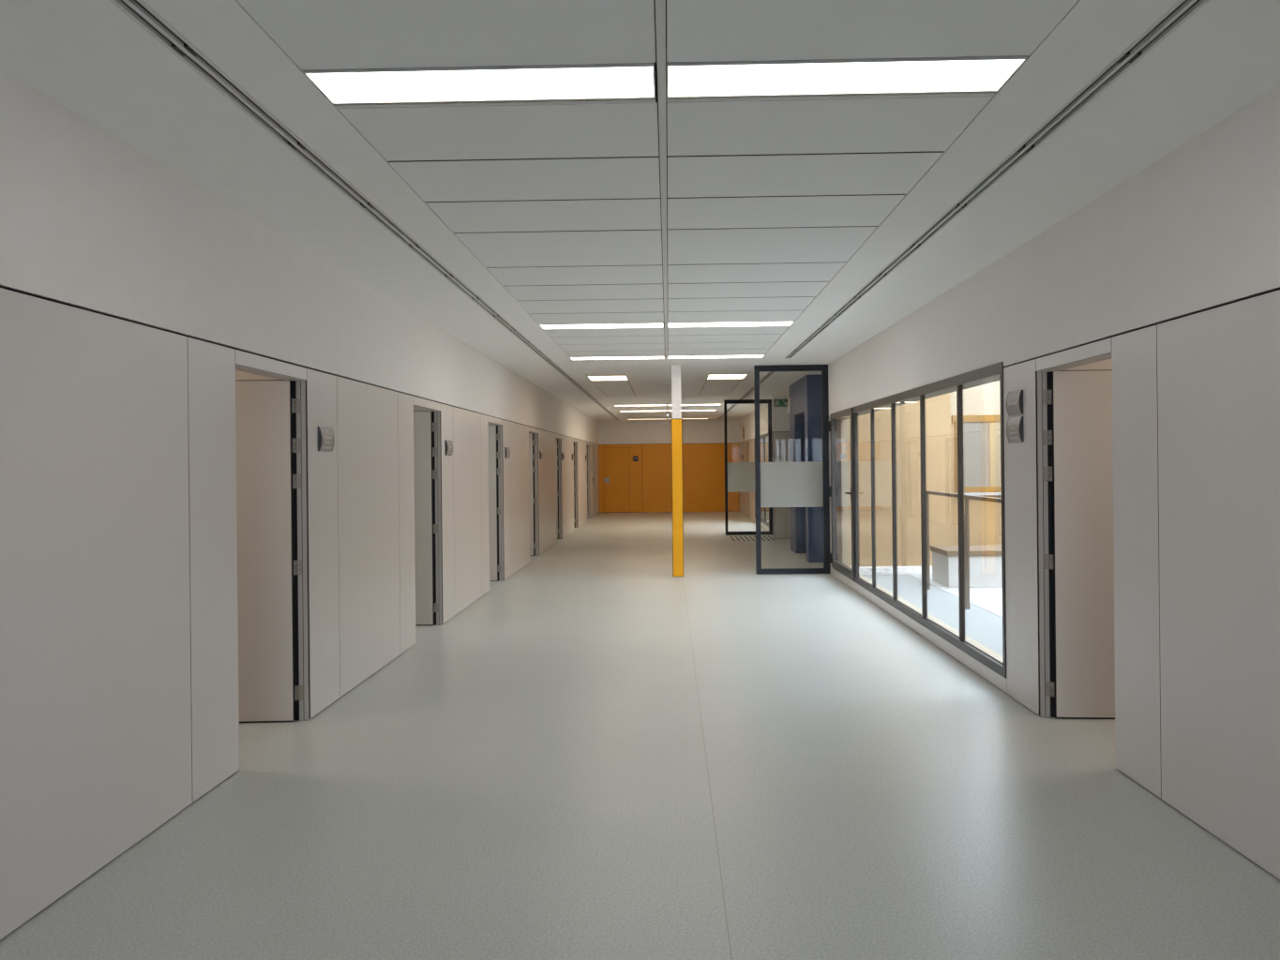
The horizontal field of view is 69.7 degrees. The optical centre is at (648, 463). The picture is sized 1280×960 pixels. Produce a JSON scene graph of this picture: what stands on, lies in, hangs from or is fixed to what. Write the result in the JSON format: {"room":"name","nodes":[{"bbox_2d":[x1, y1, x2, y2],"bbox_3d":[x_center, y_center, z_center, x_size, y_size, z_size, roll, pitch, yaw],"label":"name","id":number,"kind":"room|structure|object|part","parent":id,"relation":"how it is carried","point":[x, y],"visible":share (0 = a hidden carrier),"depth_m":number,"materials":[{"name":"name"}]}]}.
{"room":"hospital corridor","nodes":[
{"label":"hospital corridor","id":0,"kind":"room"},
{"bbox_2d":[235,369,279,380],"bbox_3d":[-3.807,0.239,5.301,3.050,2.800,1.830,-1,0,1],"label":"wall","id":1,"kind":"structure","parent":0,"point":[239,375],"depth_m":6.14,"materials":[{"name":"paint"}]},
{"bbox_2d":[0,68,599,940],"bbox_3d":[-2.061,0.071,12.564,0.120,3.100,35.030,-1,0,1],"label":"wall","id":2,"kind":"structure","parent":0,"point":[132,293],"depth_m":4.12,"materials":[{"name":"white paint"}]},
{"bbox_3d":[-2.210,0.508,3.360,0.018,2.216,2.014,-1,0,1],"label":"cladding panel","id":3,"kind":"part","parent":2,"relation":"part of","materials":[{"name":"grey laminate"}]},
{"bbox_3d":[-2.182,0.507,4.610,0.018,2.216,0.474,-1,0,1],"label":"cladding panel","id":4,"kind":"part","parent":2,"relation":"part of","materials":[{"name":"grey laminate"}]},
{"bbox_3d":[-2.177,-0.563,5.330,0.018,0.076,0.954,-1,0,1],"label":"cladding panel","id":5,"kind":"part","parent":2,"relation":"part of","materials":[{"name":"grey laminate"}]},
{"bbox_2d":[235,364,310,722],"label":"door","id":6,"kind":"structure","parent":2,"relation":"in","point":[270,414],"depth_m":5.75,"materials":[{"name":"white wood"}]},
{"bbox_3d":[-2.150,0.507,6.073,0.018,2.216,0.521,-1,0,1],"label":"cladding panel","id":7,"kind":"part","parent":2,"relation":"part of","materials":[{"name":"grey laminate"}]},
{"bbox_2d":[317,426,334,451],"bbox_3d":[-2.134,-0.159,6.091,0.027,0.162,0.225,-1,0,1],"label":"door sign","id":8,"kind":"object","parent":2,"relation":"attached to","point":[325,435],"visible":1,"depth_m":6.07,"materials":[{"name":"silver metal"}]},
{"bbox_3d":[-2.128,0.507,7.050,0.018,2.216,1.422,-1,0,1],"label":"cladding panel","id":9,"kind":"part","parent":2,"relation":"part of","materials":[{"name":"grey laminate"}]},
{"bbox_3d":[-2.107,0.506,8.001,0.018,2.216,0.469,-1,0,1],"label":"cladding panel","id":10,"kind":"part","parent":2,"relation":"part of","materials":[{"name":"grey laminate"}]},
{"bbox_3d":[-2.102,-0.564,8.734,0.018,0.076,0.984,-1,0,1],"label":"cladding panel","id":11,"kind":"part","parent":2,"relation":"part of","materials":[{"name":"grey laminate"}]},
{"bbox_2d":[413,405,442,625],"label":"door","id":12,"kind":"structure","parent":2,"relation":"in","point":[427,439],"depth_m":9.18,"materials":[{"name":"grey metal"}]},
{"bbox_3d":[-2.074,0.506,9.485,0.018,2.216,0.507,-1,0,1],"label":"cladding panel","id":13,"kind":"part","parent":2,"relation":"part of","materials":[{"name":"grey laminate"}]},
{"bbox_2d":[444,439,452,455],"bbox_3d":[-2.058,-0.158,9.498,0.027,0.158,0.240,-1,0,1],"label":"door sign","id":14,"kind":"object","parent":2,"relation":"attached to","point":[448,445],"visible":1,"depth_m":9.45,"materials":[{"name":"silver metal"}]},
{"bbox_3d":[-2.052,0.506,10.455,0.018,2.216,1.421,-1,0,1],"label":"cladding panel","id":15,"kind":"part","parent":2,"relation":"part of","materials":[{"name":"grey laminate"}]},
{"bbox_3d":[-2.031,0.506,11.408,0.018,2.216,0.474,-1,0,1],"label":"cladding panel","id":16,"kind":"part","parent":2,"relation":"part of","materials":[{"name":"grey laminate"}]},
{"bbox_3d":[-2.025,-0.564,12.160,0.018,0.076,1.019,-1,0,1],"label":"cladding panel","id":17,"kind":"part","parent":2,"relation":"part of","materials":[{"name":"grey laminate"}]},
{"bbox_2d":[488,421,503,581],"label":"door","id":18,"kind":"structure","parent":2,"relation":"in","point":[495,432],"depth_m":12.62,"materials":[{"name":"grey metal"}]},
{"bbox_3d":[-1.997,0.505,12.935,0.018,2.216,0.519,-1,0,1],"label":"cladding panel","id":19,"kind":"part","parent":2,"relation":"part of","materials":[{"name":"grey laminate"}]},
{"bbox_2d":[504,447,510,458],"bbox_3d":[-1.981,-0.149,12.947,0.027,0.158,0.260,-1,0,1],"label":"door sign","id":20,"kind":"object","parent":2,"relation":"attached to","point":[506,449],"visible":1,"depth_m":12.90,"materials":[{"name":"silver metal"}]},
{"bbox_3d":[-1.976,0.505,13.872,0.018,2.216,1.344,-1,0,1],"label":"cladding panel","id":21,"kind":"part","parent":2,"relation":"part of","materials":[{"name":"grey laminate"}]},
{"bbox_3d":[-1.956,0.505,14.797,0.018,2.216,0.494,-1,0,1],"label":"cladding panel","id":22,"kind":"part","parent":2,"relation":"part of","materials":[{"name":"grey laminate"}]},
{"bbox_3d":[-1.950,-0.565,15.569,0.018,0.076,1.039,-1,0,1],"label":"cladding panel","id":23,"kind":"part","parent":2,"relation":"part of","materials":[{"name":"grey laminate"}]},
{"bbox_2d":[528,431,539,556],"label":"door","id":24,"kind":"structure","parent":2,"relation":"in","point":[533,436],"depth_m":16.07,"materials":[{"name":"grey metal"}]},
{"bbox_3d":[-1.922,0.505,16.344,0.018,2.216,0.499,-1,0,1],"label":"cladding panel","id":25,"kind":"part","parent":2,"relation":"part of","materials":[{"name":"grey laminate"}]},
{"bbox_2d":[539,450,542,459],"bbox_3d":[-1.905,-0.151,16.376,0.027,0.160,0.260,-1,0,1],"label":"door sign","id":26,"kind":"object","parent":2,"relation":"attached to","point":[540,451],"visible":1,"depth_m":16.30,"materials":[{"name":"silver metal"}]},
{"bbox_3d":[-1.900,0.504,17.322,0.018,2.216,1.444,-1,0,1],"label":"cladding panel","id":27,"kind":"part","parent":2,"relation":"part of","materials":[{"name":"grey laminate"}]},
{"bbox_3d":[-1.878,0.504,18.291,0.018,2.216,0.484,-1,0,1],"label":"cladding panel","id":28,"kind":"part","parent":2,"relation":"part of","materials":[{"name":"grey laminate"}]},
{"bbox_2d":[555,437,561,539],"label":"door","id":29,"kind":"structure","parent":2,"relation":"in","point":[558,467],"depth_m":19.60,"materials":[{"name":"grey metal"}]},
{"bbox_3d":[-1.844,0.504,19.851,0.018,2.216,0.484,-1,0,1],"label":"cladding panel","id":30,"kind":"part","parent":2,"relation":"part of","materials":[{"name":"grey laminate"}]},
{"bbox_3d":[-1.822,0.504,20.821,0.018,2.216,1.444,-1,0,1],"label":"cladding panel","id":31,"kind":"part","parent":2,"relation":"part of","materials":[{"name":"grey laminate"}]},
{"bbox_3d":[-1.800,0.503,21.805,0.018,2.216,0.514,-1,0,1],"label":"cladding panel","id":32,"kind":"part","parent":2,"relation":"part of","materials":[{"name":"grey laminate"}]},
{"bbox_2d":[572,441,577,527],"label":"door","id":33,"kind":"structure","parent":2,"relation":"in","point":[575,447],"depth_m":23.06,"materials":[{"name":"grey metal"}]},
{"bbox_3d":[-1.767,0.503,23.310,0.018,2.216,0.464,-1,0,1],"label":"cladding panel","id":34,"kind":"part","parent":2,"relation":"part of","materials":[{"name":"grey laminate"}]},
{"bbox_3d":[-1.744,0.503,24.320,0.018,2.216,1.544,-1,0,1],"label":"cladding panel","id":35,"kind":"part","parent":2,"relation":"part of","materials":[{"name":"grey laminate"}]},
{"bbox_3d":[-1.722,0.503,25.330,0.018,2.216,0.464,-1,0,1],"label":"cladding panel","id":36,"kind":"part","parent":2,"relation":"part of","materials":[{"name":"grey laminate"}]},
{"bbox_2d":[586,444,590,519],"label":"door","id":37,"kind":"structure","parent":2,"relation":"in","point":[587,445],"depth_m":26.71,"materials":[{"name":"grey metal"}]},
{"bbox_3d":[-1.684,0.502,27.064,0.018,2.216,0.674,-1,0,1],"label":"cladding panel","id":38,"kind":"part","parent":2,"relation":"part of","materials":[{"name":"grey laminate"}]},
{"bbox_2d":[591,445,594,515],"bbox_3d":[-1.712,0.529,27.850,0.126,2.177,0.950,-1,0,1],"label":"door","id":39,"kind":"structure","parent":2,"relation":"in","point":[593,452],"depth_m":28.28,"materials":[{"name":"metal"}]},
{"bbox_3d":[-1.638,0.502,29.134,0.018,2.216,1.674,-1,0,1],"label":"cladding panel","id":40,"kind":"part","parent":2,"relation":"part of","materials":[{"name":"grey laminate"}]},
{"bbox_2d":[0,512,1279,959],"bbox_3d":[0.193,1.638,12.464,11.000,0.080,35.130,-1,0,1],"label":"floor","id":41,"kind":"structure","parent":0,"point":[606,754],"depth_m":4.22,"materials":[{"name":"plastic"}]},
{"bbox_2d":[723,399,772,535],"bbox_3d":[2.210,0.088,20.224,1.043,2.978,0.055,-1,0,1],"label":"glass screen","id":42,"kind":"object","parent":41,"relation":"on","point":[739,476],"visible":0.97,"depth_m":20.21,"materials":[{"name":"glass"}]},
{"bbox_2d":[753,364,829,574],"bbox_3d":[2.053,0.090,13.105,1.045,2.978,0.055,-1,0,1],"label":"glass door","id":43,"kind":"structure","parent":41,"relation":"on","point":[805,484],"depth_m":13.09,"materials":[{"name":"glass"}]},
{"bbox_2d":[0,0,1279,421],"bbox_3d":[1.048,-1.541,12.444,6.415,0.300,35.130,-1,0,1],"label":"ceiling","id":44,"kind":"structure","parent":0,"point":[659,211],"depth_m":4.01,"materials":[{"name":"paint"}]},
{"bbox_2d":[108,0,619,421],"bbox_3d":[-1.281,-1.391,14.282,0.097,0.052,30.500,-1,0,1],"label":"ceiling vent","id":45,"kind":"object","parent":44,"relation":"in","point":[139,11],"visible":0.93,"depth_m":3.82,"materials":[{"name":"white metal"}]},
{"bbox_2d":[303,62,655,108],"bbox_3d":[-0.589,-1.404,3.365,1.229,0.061,0.323,-1,0,1],"label":"ceiling light","id":46,"kind":"object","parent":44,"relation":"attached to","point":[629,82],"visible":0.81,"depth_m":3.35,"materials":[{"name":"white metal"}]},
{"bbox_2d":[539,322,663,329],"bbox_3d":[-0.460,-1.405,9.212,1.229,0.061,0.280,-1,0,1],"label":"ceiling light","id":47,"kind":"object","parent":44,"relation":"attached to","point":[633,324],"visible":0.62,"depth_m":9.20,"materials":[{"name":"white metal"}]},
{"bbox_2d":[587,376,628,380],"bbox_3d":[-0.646,-1.403,14.848,0.605,0.061,0.750,-1,0,1],"label":"ceiling light","id":48,"kind":"object","parent":44,"relation":"attached to","point":[592,378],"visible":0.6,"depth_m":14.86,"materials":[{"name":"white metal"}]},
{"bbox_2d":[570,355,664,360],"bbox_3d":[-0.397,-1.405,12.017,1.229,0.061,0.290,-1,0,1],"label":"ceiling light","id":49,"kind":"object","parent":44,"relation":"attached to","point":[591,357],"visible":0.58,"depth_m":12.01,"materials":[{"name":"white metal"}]},
{"bbox_2d":[614,405,666,406],"bbox_3d":[-0.177,-1.408,21.914,1.229,0.061,0.290,-1,0,1],"label":"ceiling light","id":50,"kind":"object","parent":44,"relation":"attached to","point":[614,405],"visible":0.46,"depth_m":21.92,"materials":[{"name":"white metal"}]},
{"bbox_2d":[619,410,666,411],"bbox_3d":[-0.125,-1.408,24.268,1.229,0.061,0.300,-1,0,1],"label":"ceiling light","id":51,"kind":"object","parent":44,"relation":"attached to","point":[620,411],"visible":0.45,"depth_m":24.30,"materials":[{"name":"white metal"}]},
{"bbox_2d":[668,418,707,419],"bbox_3d":[1.251,-1.422,28.689,1.240,0.061,0.300,-1,0,1],"label":"ceiling light","id":52,"kind":"object","parent":44,"relation":"attached to","point":[669,418],"visible":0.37,"depth_m":28.69,"materials":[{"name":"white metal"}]},
{"bbox_2d":[668,409,715,411],"bbox_3d":[1.152,-1.421,24.240,1.240,0.061,0.300,-1,0,1],"label":"ceiling light","id":53,"kind":"object","parent":44,"relation":"attached to","point":[682,410],"visible":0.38,"depth_m":24.10,"materials":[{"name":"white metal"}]},
{"bbox_2d":[668,404,720,406],"bbox_3d":[1.100,-1.421,21.886,1.240,0.061,0.290,-1,0,1],"label":"ceiling light","id":54,"kind":"object","parent":44,"relation":"attached to","point":[682,404],"visible":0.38,"depth_m":21.81,"materials":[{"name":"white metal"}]},
{"bbox_2d":[667,351,764,359],"bbox_3d":[0.880,-1.419,11.988,1.240,0.061,0.290,-1,0,1],"label":"ceiling light","id":55,"kind":"object","parent":44,"relation":"attached to","point":[737,355],"visible":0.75,"depth_m":11.98,"materials":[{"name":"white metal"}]},
{"bbox_2d":[668,355,763,358],"bbox_3d":[0.880,-1.405,11.988,1.228,0.028,0.278,-1,0,1],"label":"diffuser","id":56,"kind":"object","parent":55,"relation":"attached to","point":[670,356],"depth_m":11.99,"materials":[{"name":"white plastic"}]},
{"bbox_2d":[716,404,737,420],"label":"ceiling vent","id":57,"kind":"object","parent":44,"relation":"in","point":[733,405],"depth_m":24.40,"materials":[{"name":"white metal"}]},
{"bbox_2d":[707,373,747,379],"bbox_3d":[1.264,-1.423,14.805,0.601,0.061,0.750,-1,0,1],"label":"ceiling light","id":58,"kind":"object","parent":44,"relation":"attached to","point":[711,376],"visible":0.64,"depth_m":14.75,"materials":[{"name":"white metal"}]},
{"bbox_2d":[707,374,746,378],"bbox_3d":[1.264,-1.409,14.805,0.589,0.028,0.738,-1,0,1],"label":"diffuser","id":59,"kind":"object","parent":58,"relation":"attached to","point":[711,376],"depth_m":14.74,"materials":[{"name":"white plastic"}]},
{"bbox_2d":[667,320,794,327],"bbox_3d":[0.818,-1.418,9.184,1.240,0.061,0.280,-1,0,1],"label":"ceiling light","id":60,"kind":"object","parent":44,"relation":"attached to","point":[772,323],"visible":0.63,"depth_m":9.18,"materials":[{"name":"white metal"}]},
{"bbox_2d":[739,386,754,399],"bbox_3d":[1.993,-1.424,18.362,0.089,0.052,3.195,-1,0,1],"label":"ceiling vent","id":61,"kind":"object","parent":44,"relation":"in","point":[747,393],"depth_m":18.43,"materials":[{"name":"white metal"}]},
{"bbox_2d":[759,371,775,385],"bbox_3d":[1.921,-1.424,15.193,0.090,0.052,2.362,-1,0,1],"label":"ceiling vent","id":62,"kind":"object","parent":44,"relation":"in","point":[763,379],"depth_m":14.88,"materials":[{"name":"white metal"}]},
{"bbox_2d":[666,55,1027,102],"bbox_3d":[0.688,-1.417,3.337,1.240,0.061,0.323,-1,0,1],"label":"ceiling light","id":63,"kind":"object","parent":44,"relation":"attached to","point":[959,76],"visible":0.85,"depth_m":3.32,"materials":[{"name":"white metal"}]},
{"bbox_2d":[784,0,1209,358],"bbox_3d":[1.710,-1.421,5.603,0.090,0.052,13.280,-1,0,1],"label":"ceiling vent","id":64,"kind":"object","parent":44,"relation":"in","point":[1182,10],"visible":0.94,"depth_m":3.82,"materials":[{"name":"white metal"}]},
{"bbox_2d":[598,420,739,512],"bbox_3d":[0.666,0.043,29.973,4.840,3.100,0.100,-1,0,1],"label":"wall","id":65,"kind":"structure","parent":0,"point":[703,441],"depth_m":29.92,"materials":[{"name":"orange paint"}]},
{"bbox_3d":[-1.522,0.501,29.980,0.167,2.216,0.018,-1,0,1],"label":"cladding panel","id":66,"kind":"part","parent":65,"relation":"part of","materials":[{"name":"yellow laminate"}]},
{"bbox_3d":[-1.029,-0.565,29.969,0.825,0.095,0.018,-1,0,1],"label":"cladding panel","id":67,"kind":"part","parent":65,"relation":"part of","materials":[{"name":"yellow laminate"}]},
{"bbox_2d":[603,447,630,512],"bbox_3d":[-1.018,0.542,29.965,0.825,2.108,0.027,-1,0,1],"label":"door","id":68,"kind":"structure","parent":65,"relation":"in","point":[616,459],"depth_m":29.96,"materials":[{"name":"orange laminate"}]},
{"bbox_2d":[632,455,638,461],"bbox_3d":[-0.407,-0.151,29.940,0.170,0.170,0.014,-1,0,1],"label":"wall sign","id":69,"kind":"object","parent":65,"relation":"attached to","point":[635,458],"visible":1,"depth_m":29.93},
{"bbox_3d":[-0.399,0.489,29.955,0.399,2.216,0.018,-1,0,1],"label":"cladding panel","id":70,"kind":"part","parent":65,"relation":"part of","materials":[{"name":"yellow laminate"}]},
{"bbox_3d":[0.417,0.481,29.937,1.217,2.216,0.018,-1,0,1],"label":"cladding panel","id":71,"kind":"part","parent":65,"relation":"part of","materials":[{"name":"yellow laminate"}]},
{"bbox_3d":[1.992,0.465,29.902,1.917,2.216,0.018,-1,0,1],"label":"cladding panel","id":72,"kind":"part","parent":65,"relation":"part of","materials":[{"name":"yellow laminate"}]},
{"bbox_2d":[671,364,683,576],"bbox_3d":[0.411,0.106,12.994,0.158,2.980,0.160,-1,0,1],"label":"pillar","id":73,"kind":"structure","parent":0,"point":[677,498],"depth_m":12.91,"materials":[{"name":"yellow paint"}]},
{"bbox_2d":[772,395,790,539],"bbox_3d":[3.469,0.015,19.138,1.715,3.100,0.060,-1,0,1],"label":"wall","id":74,"kind":"structure","parent":0,"point":[780,415],"depth_m":19.12,"materials":[{"name":"white paint"}]},
{"bbox_3d":[2.733,0.457,19.133,0.231,2.216,0.018,-1,0,1],"label":"cladding panel","id":75,"kind":"part","parent":74,"relation":"part of","materials":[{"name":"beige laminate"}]},
{"bbox_2d":[773,399,787,406],"bbox_3d":[2.775,-1.255,19.110,0.315,0.150,0.026,-1,0,1],"label":"exit sign","id":76,"kind":"object","parent":74,"relation":"attached to","point":[776,402],"visible":0.83,"depth_m":19.10,"materials":[{"name":"green plastic"}]},
{"bbox_3d":[3.590,0.448,19.114,1.476,2.216,0.018,-1,0,1],"label":"cladding panel","id":77,"kind":"part","parent":74,"relation":"part of","materials":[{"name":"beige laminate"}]},
{"bbox_2d":[789,374,823,562],"bbox_3d":[3.251,0.052,15.617,1.395,3.030,2.130,-1,0,1],"label":"wall","id":78,"kind":"structure","parent":0,"point":[805,424],"depth_m":14.63,"materials":[{"name":"laminate"}]},
{"bbox_2d":[787,398,791,413],"bbox_3d":[2.537,-1.036,16.503,0.050,0.260,0.210,-1,0,1],"label":"wall lamp","id":79,"kind":"object","parent":78,"relation":"attached to","point":[789,399],"visible":1,"depth_m":16.41,"materials":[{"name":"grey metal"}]},
{"bbox_2d":[846,392,951,566],"bbox_3d":[3.599,-0.212,14.318,1.545,3.650,2.209,-1,0,1],"label":"wall","id":80,"kind":"structure","parent":0,"point":[938,409],"depth_m":13.21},
{"bbox_2d":[861,574,1002,656],"bbox_3d":[5.261,1.589,10.836,5.195,0.075,9.300,-1,0,1],"label":"ground","id":81,"kind":"structure","parent":0,"point":[982,625],"depth_m":9.78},
{"bbox_2d":[849,566,932,574],"bbox_3d":[3.569,1.527,13.105,1.471,0.109,0.265,-1,0,1],"label":"gravel","id":82,"kind":"object","parent":81,"relation":"on","point":[863,570],"visible":0.52,"depth_m":13.10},
{"bbox_2d":[926,490,1001,609],"bbox_3d":[3.418,0.955,9.187,0.063,1.230,4.720,-1,0,1],"label":"guard rail","id":83,"kind":"object","parent":81,"relation":"on","point":[955,495],"visible":0.31,"depth_m":9.89,"materials":[{"name":"grey metal"}]},
{"bbox_3d":[3.463,0.974,11.426,0.053,1.191,0.050,-1,0,1],"label":"post","id":84,"kind":"part","parent":83,"relation":"part of","materials":[{"name":"grey metal"}]},
{"bbox_3d":[3.416,0.360,9.187,0.055,0.040,4.720,-1,0,1],"label":"rail","id":85,"kind":"part","parent":83,"relation":"part of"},
{"bbox_3d":[3.429,0.975,9.906,0.053,1.191,0.050,-1,0,1],"label":"post","id":86,"kind":"part","parent":83,"relation":"part of","materials":[{"name":"grey metal"}]},
{"bbox_2d":[908,573,1002,617],"bbox_3d":[5.718,1.582,9.676,4.230,0.080,7.000,-1,0,1],"label":"ground","id":87,"kind":"structure","parent":0,"point":[989,599],"depth_m":10.84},
{"bbox_2d":[930,544,1002,587],"bbox_3d":[5.642,1.312,11.858,3.772,0.462,0.760,-1,0,1],"label":"bench","id":88,"kind":"object","parent":87,"relation":"on","point":[985,561],"visible":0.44,"depth_m":11.53,"materials":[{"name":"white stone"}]},
{"bbox_2d":[949,380,1001,545],"bbox_3d":[5.239,-0.228,10.814,5.200,3.650,9.345,-1,0,1],"label":"wall","id":89,"kind":"structure","parent":0,"point":[985,518],"depth_m":15.38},
{"bbox_2d":[951,414,1001,495],"bbox_3d":[6.315,-0.144,15.314,2.450,1.340,0.100,-1,0,1],"label":"window","id":90,"kind":"structure","parent":89,"relation":"in","point":[981,433],"depth_m":15.36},
{"bbox_2d":[963,421,989,486],"bbox_3d":[5.461,-0.148,15.373,0.480,1.085,0.020,-1,0,1],"label":"blind","id":91,"kind":"object","parent":90,"relation":"attached to","point":[975,434],"depth_m":15.36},
{"bbox_3d":[6.337,0.503,15.313,2.420,0.045,0.100,-1,0,1],"label":"sill","id":92,"kind":"part","parent":90,"relation":"part of","materials":[{"name":"white"}]},
{"bbox_2d":[989,421,1001,486],"bbox_3d":[6.574,-0.160,15.345,1.735,1.085,0.025,-1,0,1],"label":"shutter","id":93,"kind":"object","parent":90,"relation":"attached to","point":[994,427],"depth_m":15.35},
{"bbox_2d":[737,85,1279,879],"bbox_3d":[2.670,-0.202,12.459,0.220,3.650,35.030,-1,0,1],"label":"wall","id":94,"kind":"structure","parent":0,"point":[1172,273],"depth_m":4.19,"materials":[{"name":"white paint"}]},
{"bbox_3d":[2.946,0.455,29.107,0.018,2.216,1.524,-1,0,1],"label":"cladding panel","id":95,"kind":"part","parent":94,"relation":"part of","materials":[{"name":"beige laminate"}]},
{"bbox_3d":[2.909,0.455,27.452,0.018,2.216,1.774,-1,0,1],"label":"cladding panel","id":96,"kind":"part","parent":94,"relation":"part of","materials":[{"name":"beige laminate"}]},
{"bbox_2d":[748,442,751,519],"bbox_3d":[2.854,0.497,26.128,0.067,2.147,0.870,-1,0,1],"label":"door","id":97,"kind":"structure","parent":94,"relation":"in","point":[749,495],"depth_m":26.16,"materials":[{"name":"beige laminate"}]},
{"bbox_3d":[2.861,0.456,25.318,0.018,2.216,0.744,-1,0,1],"label":"cladding panel","id":98,"kind":"part","parent":94,"relation":"part of","materials":[{"name":"beige laminate"}]},
{"bbox_3d":[2.846,0.456,24.643,0.018,2.216,0.594,-1,0,1],"label":"cladding panel","id":99,"kind":"part","parent":94,"relation":"part of","materials":[{"name":"beige laminate"}]},
{"bbox_2d":[753,433,768,527],"bbox_3d":[2.817,0.381,22.618,0.066,2.156,3.450,-1,0,1],"label":"window","id":100,"kind":"structure","parent":94,"relation":"in","point":[764,511],"depth_m":22.02,"materials":[{"name":"clear glass"}]},
{"bbox_3d":[2.810,0.386,22.618,0.008,2.034,1.130,-1,0,1],"label":"glass pane","id":101,"kind":"part","parent":100,"relation":"part of","materials":[{"name":"clear glass"}]},
{"bbox_3d":[2.785,0.387,21.489,0.008,2.034,1.090,-1,0,1],"label":"glass pane","id":102,"kind":"part","parent":100,"relation":"part of","materials":[{"name":"clear glass"}]},
{"bbox_3d":[2.812,1.515,22.619,0.018,0.098,3.444,-1,0,1],"label":"cladding panel","id":103,"kind":"part","parent":94,"relation":"part of","materials":[{"name":"grey laminate"}]},
{"bbox_3d":[2.744,0.457,20.044,0.018,2.216,1.694,-1,0,1],"label":"cladding panel","id":104,"kind":"part","parent":94,"relation":"part of","materials":[{"name":"grey laminate"}]},
{"bbox_3d":[2.587,0.459,12.966,0.018,2.216,0.314,-1,0,1],"label":"cladding panel","id":105,"kind":"part","parent":94,"relation":"part of","materials":[{"name":"grey laminate"}]},
{"bbox_3d":[2.577,1.518,12.026,0.018,0.098,1.554,-1,0,1],"label":"cladding panel","id":106,"kind":"part","parent":94,"relation":"part of","materials":[{"name":"grey laminate"}]},
{"bbox_3d":[2.538,1.518,10.246,0.018,0.098,1.994,-1,0,1],"label":"cladding panel","id":107,"kind":"part","parent":94,"relation":"part of","materials":[{"name":"grey laminate"}]},
{"bbox_2d":[828,361,1006,677],"bbox_3d":[2.486,0.385,9.542,0.148,2.156,6.566,-1,0,1],"label":"window","id":108,"kind":"structure","parent":94,"relation":"in","point":[994,370],"depth_m":8.30,"materials":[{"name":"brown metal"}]},
{"bbox_3d":[2.482,1.519,7.753,0.018,0.098,2.982,-1,0,1],"label":"cladding panel","id":109,"kind":"part","parent":94,"relation":"part of","materials":[{"name":"grey laminate"}]},
{"bbox_2d":[1006,390,1023,416],"bbox_3d":[2.402,-0.396,6.028,0.027,0.157,0.230,-1,0,1],"label":"door sign","id":110,"kind":"object","parent":94,"relation":"attached to","point":[1015,399],"visible":1,"depth_m":6.00,"materials":[{"name":"silver metal"}]},
{"bbox_2d":[1006,416,1023,442],"bbox_3d":[2.404,-0.221,6.028,0.027,0.168,0.230,-1,0,1],"label":"door sign","id":111,"kind":"object","parent":94,"relation":"attached to","point":[1015,425],"visible":1,"depth_m":6.00,"materials":[{"name":"silver metal"}]},
{"bbox_3d":[2.432,0.460,5.986,0.018,2.216,0.541,-1,0,1],"label":"cladding panel","id":112,"kind":"part","parent":94,"relation":"part of","materials":[{"name":"grey laminate"}]},
{"bbox_3d":[2.404,-0.610,5.223,0.018,0.076,0.974,-1,0,1],"label":"cladding panel","id":113,"kind":"part","parent":94,"relation":"part of","materials":[{"name":"grey laminate"}]},
{"bbox_2d":[1037,353,1114,719],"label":"door","id":114,"kind":"structure","parent":94,"relation":"in","point":[1075,407],"depth_m":5.65,"materials":[{"name":"white wood"}]},
{"bbox_3d":[2.400,0.461,4.513,0.018,2.216,0.434,-1,0,1],"label":"cladding panel","id":115,"kind":"part","parent":94,"relation":"part of","materials":[{"name":"grey laminate"}]},
{"bbox_3d":[2.372,0.461,3.271,0.018,2.216,2.039,-1,0,1],"label":"cladding panel","id":116,"kind":"part","parent":94,"relation":"part of","materials":[{"name":"grey laminate"}]},
{"bbox_2d":[1062,358,1111,370],"bbox_3d":[3.898,0.160,5.125,2.750,2.800,1.850,-1,0,1],"label":"wall","id":117,"kind":"structure","parent":0,"point":[1105,364],"depth_m":6.02,"materials":[{"name":"paint"}]}
]}

